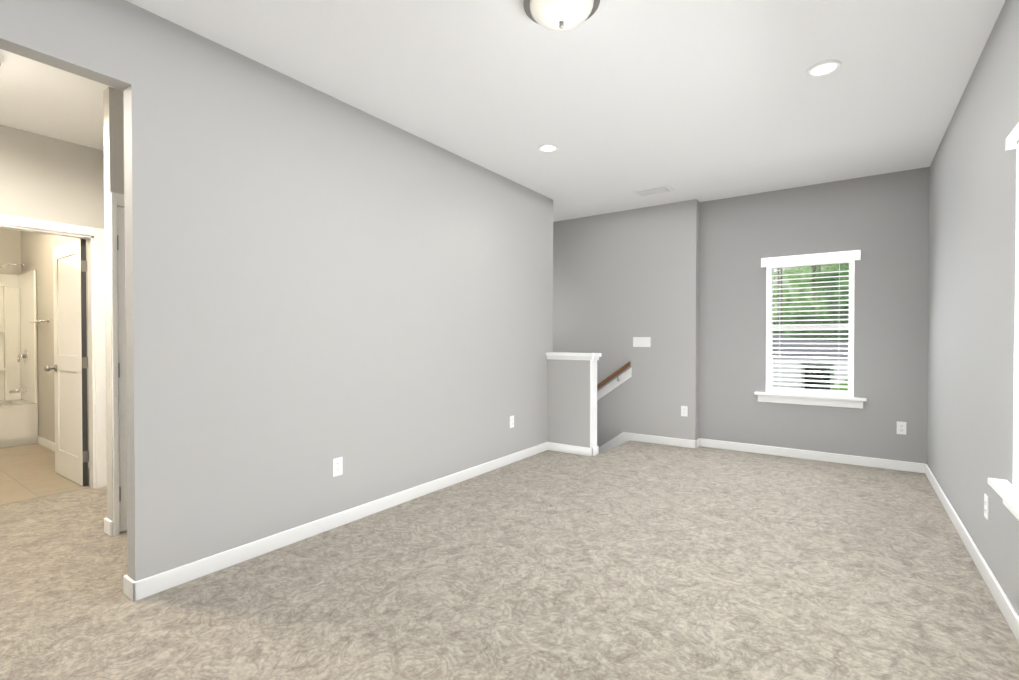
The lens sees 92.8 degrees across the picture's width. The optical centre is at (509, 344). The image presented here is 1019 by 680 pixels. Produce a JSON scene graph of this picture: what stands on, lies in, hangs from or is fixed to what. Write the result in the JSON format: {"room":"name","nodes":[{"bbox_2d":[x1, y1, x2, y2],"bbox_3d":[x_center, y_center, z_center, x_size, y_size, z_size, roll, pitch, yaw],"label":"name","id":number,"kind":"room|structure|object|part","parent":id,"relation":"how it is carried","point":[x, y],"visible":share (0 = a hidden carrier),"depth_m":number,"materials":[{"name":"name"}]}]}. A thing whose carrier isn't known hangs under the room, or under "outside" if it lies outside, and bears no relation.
{"room":"upstairs loft room","nodes":[
{"label":"upstairs loft room","id":0,"kind":"room"},
{"bbox_2d":[0,228,88,450],"bbox_3d":[-5.186,-0.211,4.492,3.480,2.740,1.760,0,1,35],"label":"wall","id":1,"kind":"structure","parent":0,"point":[32,251],"depth_m":5.47,"materials":[{"name":"grey paint"}]},
{"bbox_2d":[30,319,49,323],"bbox_3d":[-5.233,-0.251,5.407,0.457,0.048,0.074,0,1,35],"label":"towel rail","id":2,"kind":"object","parent":1,"relation":"attached to","point":[39,321],"visible":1,"depth_m":5.30,"materials":[{"name":"silver metal"}]},
{"bbox_2d":[0,443,89,504],"bbox_3d":[-5.121,1.283,4.462,3.400,0.252,1.520,0,1,35],"label":"floor","id":3,"kind":"structure","parent":0,"point":[27,472],"depth_m":4.28,"materials":[{"name":"beige tile"}]},
{"bbox_2d":[0,263,37,447],"bbox_3d":[-6.191,0.096,5.202,0.776,2.110,1.512,0,1,35],"label":"shower","id":4,"kind":"object","parent":3,"relation":"on","point":[18,375],"visible":1,"depth_m":5.80,"materials":[{"name":"white plastic"}]},
{"bbox_2d":[0,125,104,455],"bbox_3d":[-3.521,-0.203,3.748,0.100,2.740,2.820,0,1,35],"label":"wall","id":5,"kind":"structure","parent":0,"point":[43,177],"depth_m":3.69,"materials":[{"name":"grey paint"}]},
{"bbox_2d":[0,214,106,488],"bbox_3d":[-3.598,0.118,3.628,0.116,2.100,0.900,0,1,35],"label":"door frame","id":6,"kind":"structure","parent":5,"relation":"attached to","point":[98,234],"depth_m":3.92,"materials":[{"name":"white wood"}]},
{"bbox_2d":[38,436,88,467],"bbox_3d":[-4.381,1.111,4.860,2.570,0.088,0.014,0,1,35],"label":"baseboard","id":7,"kind":"structure","parent":5,"relation":"attached to","point":[46,443],"depth_m":5.33,"materials":[{"name":"white wood"}]},
{"bbox_2d":[44,239,88,485],"bbox_3d":[-3.760,0.149,4.154,0.750,2.010,0.197,0,1,34],"label":"bathroom door","id":8,"kind":"structure","parent":5,"relation":"in","point":[70,367],"depth_m":4.10,"materials":[{"name":"white wood"}]},
{"bbox_3d":[-4.012,0.212,4.326,0.063,0.064,0.197,0,1,34],"label":"knob","id":9,"kind":"part","parent":8,"relation":"part of","materials":[{"name":"silver metal"}]},
{"bbox_2d":[103,87,124,521],"bbox_3d":[-2.093,-0.201,3.536,0.100,2.740,1.325,0,1,35],"label":"wall","id":10,"kind":"structure","parent":0,"point":[113,101],"depth_m":2.99,"materials":[{"name":"grey paint"}]},
{"bbox_2d":[110,192,124,535],"bbox_3d":[-2.179,0.121,3.316,0.016,2.100,0.858,0,1,35],"label":"door frame","id":11,"kind":"structure","parent":10,"relation":"attached to","point":[117,199],"depth_m":2.97,"materials":[{"name":"white wood"}]},
{"bbox_2d":[117,207,126,531],"bbox_3d":[-2.217,0.158,3.311,0.197,2.010,0.760,0,1,35],"label":"hall door","id":12,"kind":"structure","parent":10,"relation":"attached to","point":[122,367],"depth_m":3.01,"materials":[{"name":"white wood"}]},
{"bbox_2d":[0,0,552,580],"bbox_3d":[-1.680,-0.189,2.386,0.100,2.740,7.370,0,1,35],"label":"wall","id":13,"kind":"structure","parent":0,"point":[316,282],"depth_m":2.83,"materials":[{"name":"grey paint"}]},
{"bbox_2d":[123,442,546,601],"bbox_3d":[-0.664,1.123,3.762,0.042,0.088,3.734,0,1,35],"label":"baseboard","id":14,"kind":"structure","parent":13,"relation":"attached to","point":[133,590],"depth_m":2.86,"materials":[{"name":"white wood"}]},
{"bbox_2d":[333,457,342,476],"bbox_3d":[-1.103,0.788,3.122,0.008,0.115,0.070,0,1,35],"label":"electrical outlet","id":15,"kind":"object","parent":13,"relation":"attached to","point":[337,466],"visible":1,"depth_m":3.12,"materials":[{"name":"white plastic"}]},
{"bbox_2d":[510,415,513,427],"bbox_3d":[0.024,0.756,4.725,0.008,0.115,0.070,0,1,35],"label":"electrical outlet","id":16,"kind":"object","parent":13,"relation":"attached to","point":[511,421],"visible":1,"depth_m":4.72,"materials":[{"name":"white plastic"}]},
{"bbox_2d":[0,0,1004,221],"bbox_3d":[-2.320,-1.647,3.615,9.400,0.150,8.670,0,1,35],"label":"ceiling","id":17,"kind":"structure","parent":0,"point":[617,102],"depth_m":2.90,"materials":[{"name":"white paint"}]},
{"bbox_2d":[537,143,558,152],"bbox_3d":[0.312,-1.571,3.898,0.176,0.009,0.176,0,1,35],"label":"recessed light","id":18,"kind":"object","parent":17,"relation":"in","point":[547,148],"visible":1,"depth_m":3.90,"materials":[{"name":"white"}]},
{"bbox_2d":[523,0,599,30],"bbox_3d":[0.232,-1.484,2.170,0.341,0.145,0.341,0,1,35],"label":"dome ceiling light","id":19,"kind":"object","parent":17,"relation":"attached to","point":[558,15],"visible":1,"depth_m":2.15,"materials":[{"name":"white glass"}]},
{"bbox_2d":[631,185,674,196],"bbox_3d":[1.486,-1.579,5.029,0.380,0.016,0.230,0,1,35],"label":"ceiling vent","id":20,"kind":"object","parent":17,"relation":"in","point":[653,190],"visible":1,"depth_m":5.00,"materials":[{"name":"white metal"}]},
{"bbox_2d":[805,60,841,77],"bbox_3d":[1.781,-1.558,2.755,0.176,0.009,0.176,0,1,35],"label":"recessed light","id":21,"kind":"object","parent":17,"relation":"in","point":[823,68],"visible":1,"depth_m":2.75,"materials":[{"name":"white"}]},
{"bbox_2d":[0,440,1018,679],"bbox_3d":[-2.354,1.293,3.598,9.400,0.250,8.550,0,1,35],"label":"floor carpet","id":22,"kind":"object","parent":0,"point":[633,560],"visible":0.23,"depth_m":2.35,"materials":[{"name":"beige carpet"}]},
{"bbox_2d":[104,518,112,533],"bbox_3d":[-2.430,1.129,3.161,0.024,0.088,0.329,0,1,35],"label":"baseboard","id":23,"kind":"structure","parent":22,"relation":"on","point":[108,526],"depth_m":2.99,"materials":[{"name":"white wood"}]},
{"bbox_2d":[547,359,589,447],"bbox_3d":[0.655,0.641,5.185,0.508,1.020,0.120,0,1,35],"label":"wall","id":24,"kind":"structure","parent":0,"point":[568,402],"depth_m":5.13,"materials":[{"name":"grey paint"}]},
{"bbox_2d":[547,442,594,456],"bbox_3d":[0.646,1.108,5.114,0.508,0.088,0.014,0,1,35],"label":"baseboard","id":25,"kind":"structure","parent":24,"relation":"attached to","point":[558,447],"depth_m":5.10,"materials":[{"name":"white wood"}]},
{"bbox_2d":[546,352,601,447],"bbox_3d":[0.678,0.623,5.168,0.565,1.058,0.190,0,1,35],"label":"trim","id":26,"kind":"structure","parent":24,"relation":"attached to","point":[592,358],"depth_m":5.02,"materials":[{"name":"white wood"}]},
{"bbox_2d":[553,199,699,446],"bbox_3d":[0.788,0.743,6.425,3.300,4.690,0.300,0,1,35],"label":"wall","id":27,"kind":"structure","parent":0,"point":[621,279],"depth_m":5.73,"materials":[{"name":"grey paint"}]},
{"bbox_2d":[597,362,629,388],"bbox_3d":[0.501,1.041,6.394,2.270,1.684,0.085,0,1,35],"label":"wood handrail","id":28,"kind":"object","parent":27,"relation":"attached to","point":[613,375],"visible":0.38,"depth_m":5.81,"materials":[{"name":"brown wood"}]},
{"bbox_2d":[597,367,631,400],"bbox_3d":[0.520,1.140,6.423,2.270,1.744,0.018,0,1,35],"label":"trim","id":29,"kind":"structure","parent":27,"relation":"attached to","point":[614,384],"depth_m":5.88,"materials":[{"name":"white wood"}]},
{"bbox_2d":[599,432,635,453],"bbox_3d":[0.460,2.058,6.478,2.520,2.018,0.014,0,1,35],"label":"trim","id":30,"kind":"structure","parent":27,"relation":"attached to","point":[622,438],"depth_m":5.87,"materials":[{"name":"white wood"}]},
{"bbox_2d":[633,337,650,346],"bbox_3d":[1.553,-0.024,5.690,0.204,0.106,0.009,0,1,35],"label":"light switch","id":31,"kind":"object","parent":27,"relation":"attached to","point":[641,341],"visible":1,"depth_m":5.68,"materials":[{"name":"white plastic"}]},
{"bbox_2d":[635,434,698,447],"bbox_3d":[1.783,1.103,5.555,0.694,0.088,0.044,0,1,35],"label":"baseboard","id":32,"kind":"structure","parent":27,"relation":"attached to","point":[638,437],"depth_m":5.52,"materials":[{"name":"white wood"}]},
{"bbox_2d":[681,406,687,416],"bbox_3d":[1.951,0.749,5.419,0.070,0.115,0.008,0,1,35],"label":"outlet","id":33,"kind":"object","parent":27,"relation":"attached to","point":[684,410],"visible":1,"depth_m":5.42,"materials":[{"name":"white plastic"}]},
{"bbox_2d":[699,167,929,463],"bbox_3d":[2.982,-0.216,4.963,1.960,2.740,0.150,0,1,35],"label":"wall","id":34,"kind":"structure","parent":0,"point":[880,222],"depth_m":4.75,"materials":[{"name":"grey paint"}]},
{"bbox_2d":[766,260,854,396],"bbox_3d":[3.034,-0.166,4.924,0.750,1.360,0.144,0,1,35],"label":"window","id":35,"kind":"structure","parent":34,"relation":"in","point":[770,272],"depth_m":4.95,"materials":[{"name":"white plastic"}]},
{"bbox_2d":[761,250,860,395],"bbox_3d":[3.001,-0.195,4.877,0.840,1.396,0.112,0,1,35],"label":"window blind","id":36,"kind":"object","parent":35,"relation":"attached to","point":[815,259],"visible":0.9,"depth_m":4.87,"materials":[{"name":"white plastic"}]},
{"bbox_2d":[754,392,866,408],"bbox_3d":[2.998,0.558,4.880,0.950,0.103,0.140,0,1,35],"label":"sill","id":37,"kind":"structure","parent":34,"relation":"attached to","point":[820,400],"depth_m":4.83,"materials":[{"name":"white wood"}]},
{"bbox_2d":[699,438,922,472],"bbox_3d":[2.917,1.110,4.923,1.916,0.088,0.014,0,1,35],"label":"baseboard","id":38,"kind":"structure","parent":34,"relation":"attached to","point":[779,451],"depth_m":4.82,"materials":[{"name":"white wood"}]},
{"bbox_2d":[897,421,905,434],"bbox_3d":[3.591,0.769,4.449,0.070,0.115,0.007,0,1,35],"label":"outlet","id":39,"kind":"object","parent":34,"relation":"attached to","point":[900,427],"visible":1,"depth_m":4.45,"materials":[{"name":"white plastic"}]},
{"bbox_2d":[927,0,1018,614],"bbox_3d":[1.429,-0.173,0.921,0.150,2.740,8.550,0,1,35],"label":"wall","id":40,"kind":"structure","parent":0,"point":[971,295],"depth_m":2.62,"materials":[{"name":"grey paint"}]},
{"bbox_2d":[923,463,1018,642],"bbox_3d":[1.318,1.153,0.921,0.014,0.088,8.400,0,1,35],"label":"baseboard","id":41,"kind":"structure","parent":40,"relation":"attached to","point":[1005,606],"depth_m":2.49,"materials":[{"name":"white wood"}]},
{"bbox_2d":[984,493,988,519],"bbox_3d":[2.391,0.816,2.437,0.008,0.115,0.070,0,1,35],"label":"electrical outlet","id":42,"kind":"object","parent":40,"relation":"attached to","point":[986,506],"visible":1,"depth_m":2.42,"materials":[{"name":"white plastic"}]},
{"bbox_2d":[988,478,1018,520],"bbox_3d":[1.879,0.652,1.683,0.140,0.103,1.100,0,1,35],"label":"sill","id":43,"kind":"structure","parent":40,"relation":"attached to","point":[1007,492],"depth_m":1.98,"materials":[{"name":"white wood"}]},
{"bbox_2d":[1013,144,1018,479],"bbox_3d":[1.930,-0.111,1.638,0.144,1.440,0.900,0,1,35],"label":"window","id":44,"kind":"structure","parent":40,"relation":"in","point":[1016,415],"depth_m":2.04,"materials":[{"name":"white plastic"}]},
{"bbox_2d":[1006,123,1018,488],"bbox_3d":[1.880,-0.135,1.673,0.084,1.464,0.916,0,1,35],"label":"window blind","id":45,"kind":"object","parent":44,"relation":"attached to","point":[1012,138],"visible":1,"depth_m":2.02,"materials":[{"name":"white plastic"}]},
{"label":"outside","id":46,"kind":"structure","parent":0,"visible":0},
{"bbox_3d":[7.666,4.183,6.942,70.000,0.100,60.000,0,1,35],"label":"ground","id":47,"kind":"structure","parent":46,"visible":0},
{"bbox_2d":[772,336,847,389],"bbox_3d":[5.681,1.817,16.261,16.000,4.430,7.800,0,1,35],"label":"house","id":48,"kind":"structure","parent":47,"relation":"on","point":[809,359],"depth_m":11.22,"materials":[{"name":"grey"}]},
{"bbox_3d":[6.921,0.915,10.922,0.620,0.990,0.010,0,1,35],"label":"window trim","id":49,"kind":"part","parent":48,"relation":"part of","materials":[{"name":"white plastic"}]},
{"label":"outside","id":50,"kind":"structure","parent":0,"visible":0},
{"bbox_2d":[773,263,848,341],"bbox_3d":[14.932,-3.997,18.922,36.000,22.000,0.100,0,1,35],"label":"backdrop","id":51,"kind":"structure","parent":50,"point":[822,268],"depth_m":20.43,"materials":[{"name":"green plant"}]},
{"bbox_2d":[830,379,847,390],"bbox_3d":[7.170,2.007,9.346,1.826,3.000,1.800,0,1,35],"label":"shrub","id":52,"kind":"object","parent":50,"point":[843,389],"depth_m":9.62,"materials":[{"name":"green plant"}]}
]}

